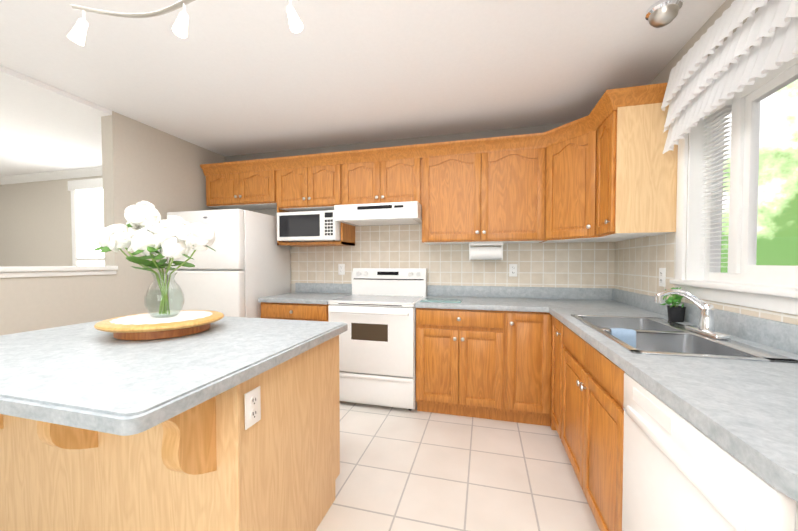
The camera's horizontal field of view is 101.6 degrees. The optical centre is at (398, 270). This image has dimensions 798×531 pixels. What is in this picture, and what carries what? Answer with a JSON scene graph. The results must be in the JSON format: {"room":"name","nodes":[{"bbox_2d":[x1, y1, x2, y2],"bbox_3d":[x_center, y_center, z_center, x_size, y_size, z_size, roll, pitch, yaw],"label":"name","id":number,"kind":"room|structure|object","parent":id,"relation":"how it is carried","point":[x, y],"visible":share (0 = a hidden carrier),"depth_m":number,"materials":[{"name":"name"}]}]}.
{"room":"kitchen","nodes":[
{"label":"kitchen","id":0,"kind":"room"},
{"bbox_2d":[0,65,111,116],"bbox_3d":[-2.782,-1.240,1.118,0.120,0.034,3.170,0,2,15],"label":"header beam","id":1,"kind":"structure","parent":0,"point":[17,78],"depth_m":2.29,"materials":[{"name":"paint"}]},
{"bbox_2d":[0,111,223,335],"bbox_3d":[-2.632,-0.042,1.719,0.120,2.459,4.349,0,2,15],"label":"wall","id":2,"kind":"structure","parent":0,"point":[161,172],"depth_m":2.71,"materials":[{"name":"paint"}]},
{"bbox_2d":[0,266,117,277],"bbox_3d":[-2.785,0.032,1.136,0.190,0.070,3.200,0,2,15],"label":"trim","id":3,"kind":"structure","parent":2,"relation":"on","point":[19,271],"depth_m":2.27,"materials":[{"name":"white wood"}]},
{"bbox_2d":[0,122,569,295],"bbox_3d":[-3.796,-0.111,4.344,12.200,2.460,0.140,0,2,15],"label":"wall","id":4,"kind":"structure","parent":0,"point":[35,224],"depth_m":4.53,"materials":[{"name":"paint"}]},
{"bbox_2d":[0,166,101,184],"bbox_3d":[-5.934,-1.306,4.761,7.815,0.090,0.075,0,2,15],"label":"crown molding","id":5,"kind":"structure","parent":4,"relation":"attached to","point":[62,174],"depth_m":4.44,"materials":[{"name":"white wood"}]},
{"bbox_2d":[68,178,104,265],"bbox_3d":[-3.838,-0.168,4.260,1.280,2.080,0.040,0,2,15],"label":"dining room window","id":6,"kind":"structure","parent":4,"relation":"in","point":[87,223],"depth_m":4.34,"materials":[{"name":"white glass"}]},
{"bbox_2d":[204,167,259,209],"bbox_3d":[-1.774,-0.860,3.547,0.485,0.340,0.338,0,2,15],"label":"upper cabinet","id":7,"kind":"object","parent":4,"relation":"attached to","point":[224,189],"depth_m":3.39,"materials":[{"name":"brown wood"}]},
{"bbox_2d":[244,167,279,209],"bbox_3d":[-1.384,-0.857,3.445,0.552,0.340,0.338,0,2,15],"label":"upper cabinet","id":8,"kind":"object","parent":4,"relation":"attached to","point":[261,184],"depth_m":3.27,"materials":[{"name":"brown wood"}]},
{"bbox_2d":[268,163,311,212],"bbox_3d":[-1.015,-0.813,3.349,0.478,0.423,0.338,0,2,15],"label":"upper cabinet","id":9,"kind":"object","parent":4,"relation":"attached to","point":[295,178],"depth_m":3.18,"materials":[{"name":"brown wood"}]},
{"bbox_2d":[312,159,347,210],"bbox_3d":[-0.663,-0.811,3.257,0.479,0.423,0.338,0,2,15],"label":"upper cabinet","id":10,"kind":"object","parent":4,"relation":"attached to","point":[330,179],"depth_m":3.08,"materials":[{"name":"brown wood"}]},
{"bbox_2d":[277,210,340,241],"bbox_3d":[-0.838,-0.428,3.257,0.619,0.284,0.390,0,2,15],"label":"microwave","id":11,"kind":"object","parent":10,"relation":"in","point":[313,226],"visible":0.81,"depth_m":3.07,"materials":[{"name":"white plastic"}]},
{"bbox_2d":[348,155,387,203],"bbox_3d":[-0.317,-0.808,3.167,0.504,0.423,0.338,0,2,15],"label":"upper cabinet","id":12,"kind":"object","parent":4,"relation":"attached to","point":[367,178],"depth_m":2.98,"materials":[{"name":"brown wood"}]},
{"bbox_2d":[388,155,423,206],"bbox_3d":[0.028,-0.806,3.076,0.437,0.423,0.338,0,2,15],"label":"upper cabinet","id":13,"kind":"object","parent":4,"relation":"attached to","point":[405,172],"depth_m":2.89,"materials":[{"name":"brown wood"}]},
{"bbox_2d":[334,201,421,225],"bbox_3d":[-0.149,-0.521,3.045,0.754,0.137,0.498,0,2,15],"label":"range hood","id":14,"kind":"object","parent":13,"relation":"attached to","point":[391,213],"visible":0.94,"depth_m":2.83,"materials":[{"name":"white metal"}]},
{"bbox_2d":[422,147,471,244],"bbox_3d":[0.480,-0.635,2.962,0.632,0.760,0.338,0,2,15],"label":"upper cabinet","id":15,"kind":"object","parent":4,"relation":"attached to","point":[447,209],"depth_m":2.81,"materials":[{"name":"brown wood"}]},
{"bbox_2d":[290,224,614,287],"bbox_3d":[0.326,-0.251,3.185,3.160,0.800,0.008,0,2,15],"label":"wall tiles","id":16,"kind":"structure","parent":4,"relation":"attached to","point":[579,265],"depth_m":3.13,"materials":[{"name":"beige tile"}]},
{"bbox_2d":[338,264,344,274],"bbox_3d":[-0.605,-0.017,3.425,0.072,0.116,0.009,0,2,15],"label":"electrical outlet","id":17,"kind":"object","parent":16,"relation":"attached to","point":[341,269],"visible":1,"depth_m":3.42,"materials":[{"name":"plastic"}]},
{"bbox_2d":[509,264,516,276],"bbox_3d":[1.049,-0.006,2.992,0.072,0.116,0.009,0,2,15],"label":"electrical outlet","id":18,"kind":"object","parent":16,"relation":"attached to","point":[512,270],"visible":1,"depth_m":2.99,"materials":[{"name":"plastic"}]},
{"bbox_2d":[472,143,535,243],"bbox_3d":[0.966,-0.631,2.814,0.610,0.760,0.379,0,2,15],"label":"upper cabinet","id":19,"kind":"object","parent":4,"relation":"attached to","point":[503,175],"depth_m":2.69,"materials":[{"name":"brown wood"}]},
{"bbox_2d":[469,242,502,260],"bbox_3d":[0.775,-0.172,2.908,0.290,0.156,0.140,0,2,15],"label":"paper towel holder","id":20,"kind":"object","parent":19,"relation":"attached to","point":[485,253],"visible":1,"depth_m":2.86,"materials":[{"name":"white plastic"}]},
{"bbox_2d":[536,107,599,138],"bbox_3d":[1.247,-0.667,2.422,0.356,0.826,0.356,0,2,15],"label":"crown molding","id":21,"kind":"structure","parent":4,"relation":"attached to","point":[587,119],"depth_m":2.27,"materials":[{"name":"brown wood"}]},
{"bbox_2d":[536,123,628,242],"bbox_3d":[1.441,-0.624,2.537,0.675,0.760,0.675,0,2,15],"label":"upper cabinet","id":22,"kind":"object","parent":4,"relation":"attached to","point":[564,152],"depth_m":2.47,"materials":[{"name":"brown wood"}]},
{"bbox_2d":[0,0,725,176],"bbox_3d":[-4.522,-1.299,1.536,12.200,0.060,5.900,0,2,15],"label":"ceiling","id":23,"kind":"structure","parent":0,"point":[224,78],"depth_m":2.05,"materials":[{"name":"paint"}]},
{"bbox_2d":[67,0,302,45],"bbox_3d":[-0.862,-1.098,1.302,0.970,0.327,0.223,0,2,15],"label":"track light","id":24,"kind":"object","parent":23,"relation":"attached to","point":[77,34],"visible":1,"depth_m":1.32,"materials":[{"name":"silver metal"}]},
{"bbox_2d":[645,0,682,27],"bbox_3d":[1.275,-1.230,1.571,0.140,0.078,0.140,0,2,15],"label":"light","id":25,"kind":"object","parent":23,"relation":"attached to","point":[660,13],"visible":0.98,"depth_m":1.54,"materials":[{"name":"silver metal"}]},
{"bbox_2d":[316,401,599,530],"bbox_3d":[-4.522,1.216,1.601,12.200,0.050,5.900,0,2,15],"label":"floor","id":26,"kind":"structure","parent":0,"point":[402,469],"depth_m":1.88,"materials":[{"name":"tile"}]},
{"bbox_2d":[0,335,339,530],"bbox_3d":[-1.034,0.761,1.407,1.226,0.869,1.046,0,2,15],"label":"kitchen island","id":27,"kind":"object","parent":26,"relation":"on","point":[212,464],"visible":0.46,"depth_m":1.17,"materials":[{"name":"brown wood"}]},
{"bbox_2d":[0,316,346,435],"bbox_3d":[-1.073,0.306,1.388,1.370,0.040,1.120,0,2,15],"label":"island countertop","id":28,"kind":"structure","parent":27,"relation":"on","point":[88,375],"depth_m":1.00,"materials":[{"name":"laminate"}]},
{"bbox_2d":[94,310,223,340],"bbox_3d":[-1.086,0.248,1.514,0.484,0.068,0.484,0,2,15],"label":"lazy susan","id":29,"kind":"object","parent":28,"relation":"on","point":[133,332],"visible":0.62,"depth_m":1.35,"materials":[{"name":"brown wood"}]},
{"bbox_2d":[109,311,211,324],"bbox_3d":[-1.086,0.213,1.513,0.387,0.001,0.387,0,2,15],"label":"doily","id":30,"kind":"object","parent":29,"relation":"on","point":[140,319],"visible":0.85,"depth_m":1.47,"materials":[{"name":"fabric"}]},
{"bbox_2d":[93,201,214,317],"bbox_3d":[-1.122,-0.055,1.522,0.555,0.532,0.324,0,2,15],"label":"flower arrangement","id":31,"kind":"object","parent":30,"relation":"on","point":[145,230],"visible":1,"depth_m":1.44,"materials":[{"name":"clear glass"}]},
{"bbox_2d":[244,386,260,429],"bbox_3d":[-0.479,0.449,1.073,0.009,0.116,0.072,0,2,15],"label":"outlet","id":32,"kind":"object","parent":27,"relation":"attached to","point":[253,407],"visible":1,"depth_m":1.07,"materials":[{"name":"plastic"}]},
{"bbox_2d":[163,209,289,317],"bbox_3d":[-1.673,0.297,3.263,0.790,1.700,0.835,0,2,15],"label":"fridge","id":33,"kind":"object","parent":26,"relation":"on","point":[242,268],"visible":0.56,"depth_m":2.92,"materials":[{"name":"white metal"}]},
{"bbox_2d":[261,302,329,321],"bbox_3d":[-0.870,0.715,3.205,0.688,0.868,0.618,0,2,15],"label":"base cabinet","id":34,"kind":"object","parent":26,"relation":"on","point":[288,311],"depth_m":2.89,"materials":[{"name":"brown wood"}]},
{"bbox_2d":[258,283,351,304],"bbox_3d":[-0.870,0.209,3.185,0.692,0.140,0.632,0,2,15],"label":"countertop","id":35,"kind":"structure","parent":34,"relation":"on","point":[305,293],"depth_m":3.28,"materials":[{"name":"laminate"}]},
{"bbox_2d":[328,268,426,410],"bbox_3d":[-0.175,0.567,2.972,0.758,1.174,0.674,0,2,15],"label":"stove","id":36,"kind":"object","parent":26,"relation":"on","point":[375,311],"visible":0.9,"depth_m":2.71,"materials":[{"name":"white metal"}]},
{"bbox_2d":[416,308,516,421],"bbox_3d":[0.576,0.725,2.827,0.758,0.868,0.618,0,2,15],"label":"base cabinet","id":37,"kind":"object","parent":26,"relation":"on","point":[489,364],"depth_m":2.53,"materials":[{"name":"brown wood"}]},
{"bbox_2d":[415,285,545,311],"bbox_3d":[0.675,0.220,2.780,0.974,0.140,0.632,0,2,15],"label":"countertop","id":38,"kind":"structure","parent":37,"relation":"on","point":[494,298],"depth_m":2.91,"materials":[{"name":"laminate"}]},
{"bbox_2d":[420,298,462,302],"bbox_3d":[0.357,0.247,2.728,0.330,0.006,0.240,0,2,15],"label":"cutting board","id":39,"kind":"object","parent":38,"relation":"on","point":[442,300],"visible":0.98,"depth_m":2.71,"materials":[{"name":"clear glass"}]},
{"bbox_2d":[517,311,554,429],"bbox_3d":[1.004,0.728,2.715,0.398,0.868,0.618,0,2,15],"label":"base cabinet","id":40,"kind":"object","parent":26,"relation":"on","point":[534,329],"depth_m":2.41,"materials":[{"name":"brown wood"}]},
{"bbox_2d":[551,316,624,479],"bbox_3d":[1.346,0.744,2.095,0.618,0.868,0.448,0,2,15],"label":"base cabinet","id":41,"kind":"object","parent":26,"relation":"on","point":[587,397],"depth_m":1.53,"materials":[{"name":"brown wood"}]},
{"bbox_2d":[558,287,613,290],"bbox_3d":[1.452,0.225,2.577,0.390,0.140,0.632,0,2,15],"label":"backsplash","id":42,"kind":"structure","parent":41,"relation":"on","point":[559,288],"depth_m":2.83,"materials":[{"name":"laminate"}]},
{"bbox_2d":[546,287,797,501],"bbox_3d":[1.209,0.250,1.620,0.647,0.140,2.607,0,2,15],"label":"countertop","id":43,"kind":"structure","parent":41,"relation":"on","point":[744,412],"depth_m":0.91,"materials":[{"name":"laminate"}]},
{"bbox_2d":[660,287,685,321],"bbox_3d":[1.503,0.181,1.780,0.099,0.188,0.172,0,2,15],"label":"potted plant","id":44,"kind":"object","parent":43,"relation":"on","point":[676,313],"visible":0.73,"depth_m":1.75,"materials":[{"name":"green plant"}]},
{"bbox_2d":[571,314,797,362],"bbox_3d":[1.162,0.368,1.507,0.471,0.183,0.856,0,2,15],"label":"sink","id":45,"kind":"object","parent":43,"relation":"in","point":[658,336],"visible":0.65,"depth_m":1.46,"materials":[{"name":"metal"}]},
{"bbox_2d":[610,328,635,347],"bbox_3d":[1.049,0.329,1.536,0.100,0.114,0.053,0,2,15],"label":"cloth","id":46,"kind":"object","parent":45,"relation":"on","point":[628,336],"visible":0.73,"depth_m":1.51,"materials":[{"name":"blue fabric"}]},
{"bbox_2d":[654,289,731,339],"bbox_3d":[1.264,0.179,1.445,0.226,0.197,0.220,0,2,15],"label":"faucet","id":47,"kind":"object","parent":43,"relation":"on","point":[705,326],"visible":1,"depth_m":1.42,"materials":[{"name":"silver metal"}]},
{"bbox_2d":[622,372,797,530],"bbox_3d":[0.957,0.769,0.755,0.587,0.846,0.600,0,2,15],"label":"dishwasher","id":48,"kind":"object","parent":26,"relation":"on","point":[681,473],"visible":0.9,"depth_m":0.77,"materials":[{"name":"white metal"}]},
{"bbox_2d":[648,0,768,279],"bbox_3d":[1.223,0.000,0.060,0.160,2.460,5.890,0,2,15],"label":"wall","id":49,"kind":"structure","parent":0,"point":[662,76],"depth_m":1.79,"materials":[{"name":"paint"}]},
{"bbox_2d":[588,99,677,238],"bbox_3d":[1.482,-0.613,2.104,0.378,0.760,0.366,0,2,15],"label":"upper cabinet","id":50,"kind":"object","parent":49,"relation":"attached to","point":[605,170],"depth_m":1.94,"materials":[{"name":"brown wood"}]},
{"bbox_2d":[614,232,797,324],"bbox_3d":[1.490,-0.055,1.411,0.008,0.500,2.841,0,2,15],"label":"wall tiles","id":51,"kind":"structure","parent":49,"relation":"attached to","point":[639,262],"depth_m":2.16,"materials":[{"name":"beige tile"}]},
{"bbox_2d":[659,268,665,286],"bbox_3d":[1.642,0.039,2.035,0.009,0.116,0.072,0,2,15],"label":"outlet","id":52,"kind":"object","parent":51,"relation":"attached to","point":[662,277],"visible":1,"depth_m":2.02,"materials":[{"name":"plastic"}]},
{"bbox_2d":[670,27,797,314],"bbox_3d":[1.528,-0.390,1.325,0.195,1.085,1.110,0,2,15],"label":"kitchen window","id":53,"kind":"structure","parent":49,"relation":"in","point":[745,280],"depth_m":1.56,"materials":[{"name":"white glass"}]},
{"bbox_2d":[661,0,797,153],"bbox_3d":[1.366,-0.876,1.293,0.113,0.458,1.126,0,2,15],"label":"valance curtain","id":54,"kind":"object","parent":53,"relation":"attached to","point":[700,85],"visible":1,"depth_m":1.36,"materials":[{"name":"fabric"}]}
]}

